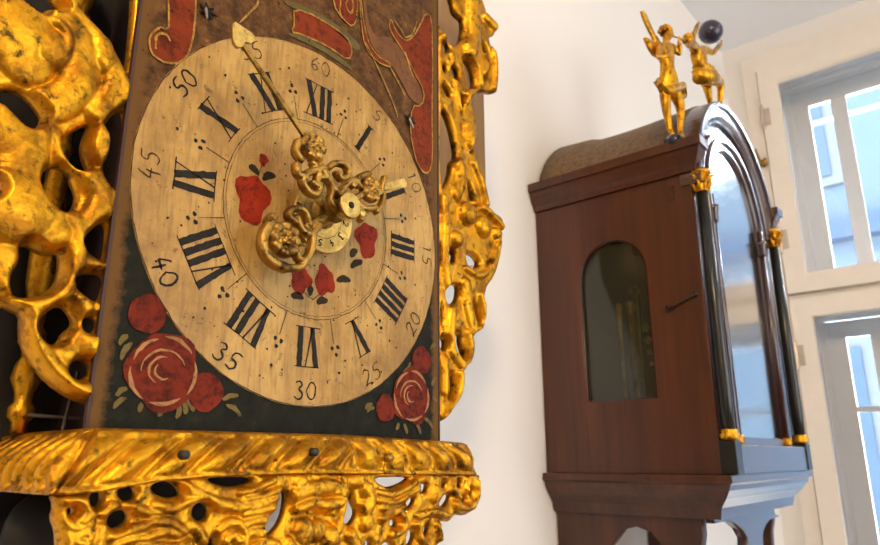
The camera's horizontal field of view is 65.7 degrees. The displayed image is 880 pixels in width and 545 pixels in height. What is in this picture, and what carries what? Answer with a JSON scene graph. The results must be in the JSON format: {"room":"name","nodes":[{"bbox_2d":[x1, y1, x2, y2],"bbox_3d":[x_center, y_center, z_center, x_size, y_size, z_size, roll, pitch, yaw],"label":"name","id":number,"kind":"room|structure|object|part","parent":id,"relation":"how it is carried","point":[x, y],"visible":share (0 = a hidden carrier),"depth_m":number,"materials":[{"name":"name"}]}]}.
{"room":"clock museum","nodes":[
{"label":"clock museum","id":0,"kind":"room"},
{"bbox_2d":[265,0,784,544],"bbox_3d":[-0.326,0.322,0.378,0.120,2.775,4.288,-13,-20,39],"label":"wall","id":1,"kind":"structure","parent":0,"point":[570,72],"depth_m":0.94,"materials":[{"name":"white paint"}]},
{"bbox_2d":[0,0,504,544],"bbox_3d":[-0.114,-0.021,0.505,0.158,0.859,0.615,-13,-20,39],"label":"wall clock","id":2,"kind":"object","parent":1,"relation":"attached to","point":[230,229],"visible":1,"depth_m":0.42,"materials":[{"name":"beige paint"}]},
{"bbox_3d":[-0.204,0.095,0.343,0.113,0.029,0.026,-13,-20,39],"label":"rail","id":3,"kind":"part","parent":2,"relation":"part of","materials":[{"name":"gold metal"}]},
{"bbox_3d":[-0.202,0.079,0.371,0.040,0.005,0.002,5,-16,-19],"label":"steel rod","id":4,"kind":"part","parent":2,"relation":"part of","materials":[{"name":"silver metal"}]},
{"bbox_3d":[-0.198,0.069,0.364,0.002,0.032,0.006,-13,-20,39],"label":"steel rod","id":5,"kind":"part","parent":2,"relation":"part of","materials":[{"name":"silver metal"}]},
{"bbox_3d":[-0.178,-0.165,0.406,0.003,0.511,0.002,-13,-20,39],"label":"edge moulding","id":6,"kind":"part","parent":2,"relation":"part of","materials":[{"name":"brown wood"}]},
{"bbox_2d":[235,175,271,225],"bbox_3d":[-0.121,-0.047,0.440,0.001,0.034,0.028,-13,-20,39],"label":"flower","id":7,"kind":"object","parent":2,"relation":"on","point":[251,208],"depth_m":0.44,"materials":[{"name":"red paint"}]},
{"bbox_3d":[-0.090,-0.139,0.506,0.003,0.511,0.269,-13,-20,39],"label":"dial plate","id":8,"kind":"part","parent":2,"relation":"part of","materials":[{"name":"beige wood"}]},
{"bbox_2d":[259,153,268,166],"bbox_3d":[-0.117,-0.074,0.452,0.001,0.009,0.008,-13,-20,39],"label":"flower","id":9,"kind":"object","parent":2,"relation":"on","point":[264,161],"depth_m":0.45,"materials":[{"name":"red paint"}]},
{"bbox_3d":[-0.076,0.114,0.417,0.031,0.029,0.305,-13,-20,39],"label":"rail","id":10,"kind":"part","parent":2,"relation":"part of","materials":[{"name":"gold metal"}]},
{"bbox_2d":[291,268,312,294],"bbox_3d":[-0.093,0.006,0.459,0.001,0.019,0.019,-13,-20,39],"label":"flower","id":11,"kind":"object","parent":2,"relation":"on","point":[300,284],"depth_m":0.46,"materials":[{"name":"red paint"}]},
{"bbox_2d":[315,263,334,295],"bbox_3d":[-0.080,0.005,0.475,0.001,0.023,0.019,-13,-20,39],"label":"flower","id":12,"kind":"object","parent":2,"relation":"on","point":[324,286],"depth_m":0.47,"materials":[{"name":"red paint"}]},
{"bbox_2d":[354,223,377,258],"bbox_3d":[-0.056,-0.024,0.513,0.001,0.029,0.024,-13,-20,39],"label":"flower","id":13,"kind":"object","parent":2,"relation":"on","point":[367,246],"depth_m":0.51,"materials":[{"name":"red paint"}]},
{"bbox_3d":[-0.003,-0.112,0.605,0.003,0.511,0.002,-13,-20,39],"label":"edge moulding","id":14,"kind":"part","parent":2,"relation":"part of","materials":[{"name":"brown wood"}]},
{"bbox_2d":[528,101,812,544],"bbox_3d":[0.328,0.187,0.919,0.241,0.834,0.348,-13,-20,39],"label":"wall clock","id":15,"kind":"object","parent":1,"relation":"attached to","point":[673,405],"visible":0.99,"depth_m":0.85,"materials":[{"name":"brown wood"}]},
{"bbox_3d":[0.239,0.098,1.020,0.010,0.381,0.288,-13,-20,39],"label":"panel","id":16,"kind":"part","parent":15,"relation":"part of","materials":[{"name":"clear glass"}]},
{"bbox_3d":[0.222,-0.122,0.877,0.238,0.037,0.028,-13,-20,39],"label":"cornice","id":17,"kind":"part","parent":15,"relation":"part of","materials":[{"name":"red wood"}]},
{"bbox_3d":[0.221,0.066,0.841,0.216,0.349,0.012,-13,-20,39],"label":"panel","id":18,"kind":"part","parent":15,"relation":"part of","materials":[{"name":"red wood"}]},
{"bbox_3d":[0.229,0.257,0.788,0.230,0.046,0.042,-13,-20,39],"label":"support moulding","id":19,"kind":"part","parent":15,"relation":"part of","materials":[{"name":"red wood"}]},
{"bbox_3d":[0.265,0.071,0.877,0.011,0.011,0.004,-7,-17,23],"label":"lever","id":20,"kind":"part","parent":15,"relation":"part of","materials":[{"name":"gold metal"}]},
{"bbox_3d":[0.266,0.086,0.872,0.009,0.009,0.004,-7,-17,23],"label":"lever","id":21,"kind":"part","parent":15,"relation":"part of","materials":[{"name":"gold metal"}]},
{"bbox_3d":[0.267,0.101,0.867,0.008,0.008,0.004,-7,-17,23],"label":"lever","id":22,"kind":"part","parent":15,"relation":"part of","materials":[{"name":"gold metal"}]},
{"bbox_2d":[640,11,687,143],"bbox_3d":[0.284,-0.238,0.851,0.041,0.186,0.119,-13,-20,39],"label":"figurine","id":23,"kind":"object","parent":15,"relation":"on","point":[668,85],"visible":1,"depth_m":0.85,"materials":[{"name":"gold wood"}]},
{"bbox_2d":[653,77,686,98],"bbox_3d":[0.288,-0.225,0.836,0.021,0.051,0.106,-13,-20,39],"label":"drapery","id":24,"kind":"object","parent":23,"relation":"hanging from","point":[668,87],"depth_m":0.84,"materials":[{"name":"gold wood"}]},
{"bbox_3d":[0.411,-0.062,1.104,0.218,0.034,0.030,-13,-20,39],"label":"cornice","id":25,"kind":"part","parent":15,"relation":"part of","materials":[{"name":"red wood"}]},
{"bbox_2d":[682,19,724,102],"bbox_3d":[0.396,-0.318,1.021,0.038,0.218,0.197,-11,-18,33],"label":"figurine","id":26,"kind":"object","parent":15,"relation":"on","point":[705,74],"visible":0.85,"depth_m":1.01,"materials":[{"name":"gold wood"}]},
{"bbox_2d":[691,61,723,85],"bbox_3d":[0.398,-0.290,1.012,0.034,0.070,0.120,-13,-20,39],"label":"drapery","id":27,"kind":"object","parent":26,"relation":"hanging from","point":[704,73],"depth_m":0.97,"materials":[{"name":"gold wood"}]},
{"bbox_3d":[0.438,-0.389,1.103,0.038,0.038,0.038,-13,-20,39],"label":"globe","id":28,"kind":"part","parent":26,"relation":"part of"},
{"bbox_3d":[0.415,0.125,1.062,0.216,0.349,0.012,-13,-20,39],"label":"panel","id":29,"kind":"part","parent":15,"relation":"part of","materials":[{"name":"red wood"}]},
{"bbox_3d":[0.400,-0.151,0.945,0.026,0.158,0.316,-13,-20,39],"label":"arch moulding","id":30,"kind":"part","parent":15,"relation":"part of","materials":[{"name":"brown wood"}]},
{"bbox_3d":[0.391,0.022,0.894,0.020,0.430,0.236,-13,-20,39],"label":"door","id":31,"kind":"part","parent":15,"relation":"part of","materials":[{"name":"brown wood"}]},
{"bbox_3d":[0.394,0.022,0.892,0.002,0.384,0.189,-13,-20,39],"label":"glass","id":32,"kind":"part","parent":15,"relation":"part of","materials":[{"name":"clear glass"}]},
{"bbox_3d":[0.398,0.021,0.889,0.008,0.414,0.220,-13,-20,39],"label":"door moulding","id":33,"kind":"part","parent":15,"relation":"part of","materials":[{"name":"brown wood"}]},
{"bbox_3d":[0.396,0.270,0.837,0.042,0.046,0.335,-13,-20,39],"label":"support moulding","id":34,"kind":"part","parent":15,"relation":"part of","materials":[{"name":"wood"}]},
{"bbox_3d":[0.429,-0.059,1.112,0.238,0.037,0.028,-13,-20,39],"label":"cornice","id":35,"kind":"part","parent":15,"relation":"part of","materials":[{"name":"brown wood"}]},
{"bbox_2d":[680,0,878,107],"bbox_3d":[0.749,-1.214,-0.160,2.920,0.100,4.288,-13,-20,39],"label":"ceiling","id":36,"kind":"structure","parent":0,"point":[743,22],"depth_m":1.72,"materials":[{"name":"white paint"}]},
{"bbox_2d":[722,0,879,544],"bbox_3d":[1.899,0.423,0.787,2.720,2.575,0.240,-13,-20,39],"label":"wall","id":37,"kind":"structure","parent":0,"point":[792,523],"depth_m":1.77,"materials":[{"name":"white paint"}]},
{"bbox_2d":[740,12,879,544],"bbox_3d":[1.356,0.050,1.195,1.418,1.533,0.012,-13,-20,39],"label":"trim","id":38,"kind":"structure","parent":37,"relation":"attached to","point":[807,494],"depth_m":1.72,"materials":[{"name":"beige paint"}]},
{"bbox_2d":[754,29,879,544],"bbox_3d":[1.384,0.069,1.274,1.350,1.438,0.222,-13,-20,39],"label":"window","id":39,"kind":"structure","parent":37,"relation":"in","point":[829,305],"depth_m":1.67,"materials":[{"name":"beige paint"}]},
{"bbox_3d":[1.097,-0.291,1.526,0.654,0.602,0.045,-13,-20,39],"label":"frame","id":40,"kind":"part","parent":39,"relation":"part of","materials":[{"name":"beige paint"}]},
{"bbox_3d":[1.097,-0.291,1.526,0.566,0.514,0.003,-13,-20,39],"label":"pane","id":41,"kind":"part","parent":39,"relation":"part of","materials":[{"name":"clear glass"}]},
{"bbox_3d":[1.463,-0.336,1.427,1.278,0.542,0.016,-13,-20,39],"label":"frame","id":42,"kind":"part","parent":39,"relation":"part of","materials":[{"name":"white paint"}]},
{"bbox_3d":[1.100,0.407,1.337,0.654,0.815,0.045,-13,-20,39],"label":"frame","id":43,"kind":"part","parent":39,"relation":"part of","materials":[{"name":"beige paint"}]},
{"bbox_3d":[1.100,0.407,1.337,0.566,0.727,0.003,-13,-20,39],"label":"pane","id":44,"kind":"part","parent":39,"relation":"part of","materials":[{"name":"clear glass"}]},
{"bbox_3d":[1.453,-0.024,1.358,1.320,0.090,0.045,-13,-20,39],"label":"reveal rail","id":45,"kind":"part","parent":39,"relation":"part of","materials":[{"name":"white paint"}]},
{"bbox_3d":[1.466,0.386,1.231,1.278,0.762,0.016,-13,-20,39],"label":"frame","id":46,"kind":"part","parent":39,"relation":"part of","materials":[{"name":"white paint"}]},
{"label":"outside","id":47,"kind":"structure","parent":0,"visible":0},
{"bbox_2d":[809,87,879,540],"bbox_3d":[5.032,2.209,3.689,15.000,9.300,0.550,-13,-20,39],"label":"window pane","id":48,"kind":"structure","parent":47,"point":[865,126],"depth_m":5.62,"materials":[{"name":"glass"}]},
{"bbox_3d":[3.011,-1.139,6.115,0.790,0.790,0.020,-13,-20,39],"label":"pane","id":49,"kind":"part","parent":48,"relation":"part of","materials":[{"name":"clear glass"}]},
{"bbox_3d":[3.023,1.395,5.428,0.790,1.540,0.020,-13,-20,39],"label":"pane","id":50,"kind":"part","parent":48,"relation":"part of","materials":[{"name":"clear glass"}]},
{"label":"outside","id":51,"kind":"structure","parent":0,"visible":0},
{"bbox_2d":[812,103,879,126],"bbox_3d":[1.981,-0.784,3.203,12.000,0.071,0.024,-13,-20,39],"label":"overhead cable","id":52,"kind":"object","parent":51,"point":[875,106],"visible":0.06,"depth_m":3.21,"materials":[{"name":"white"}]}
]}

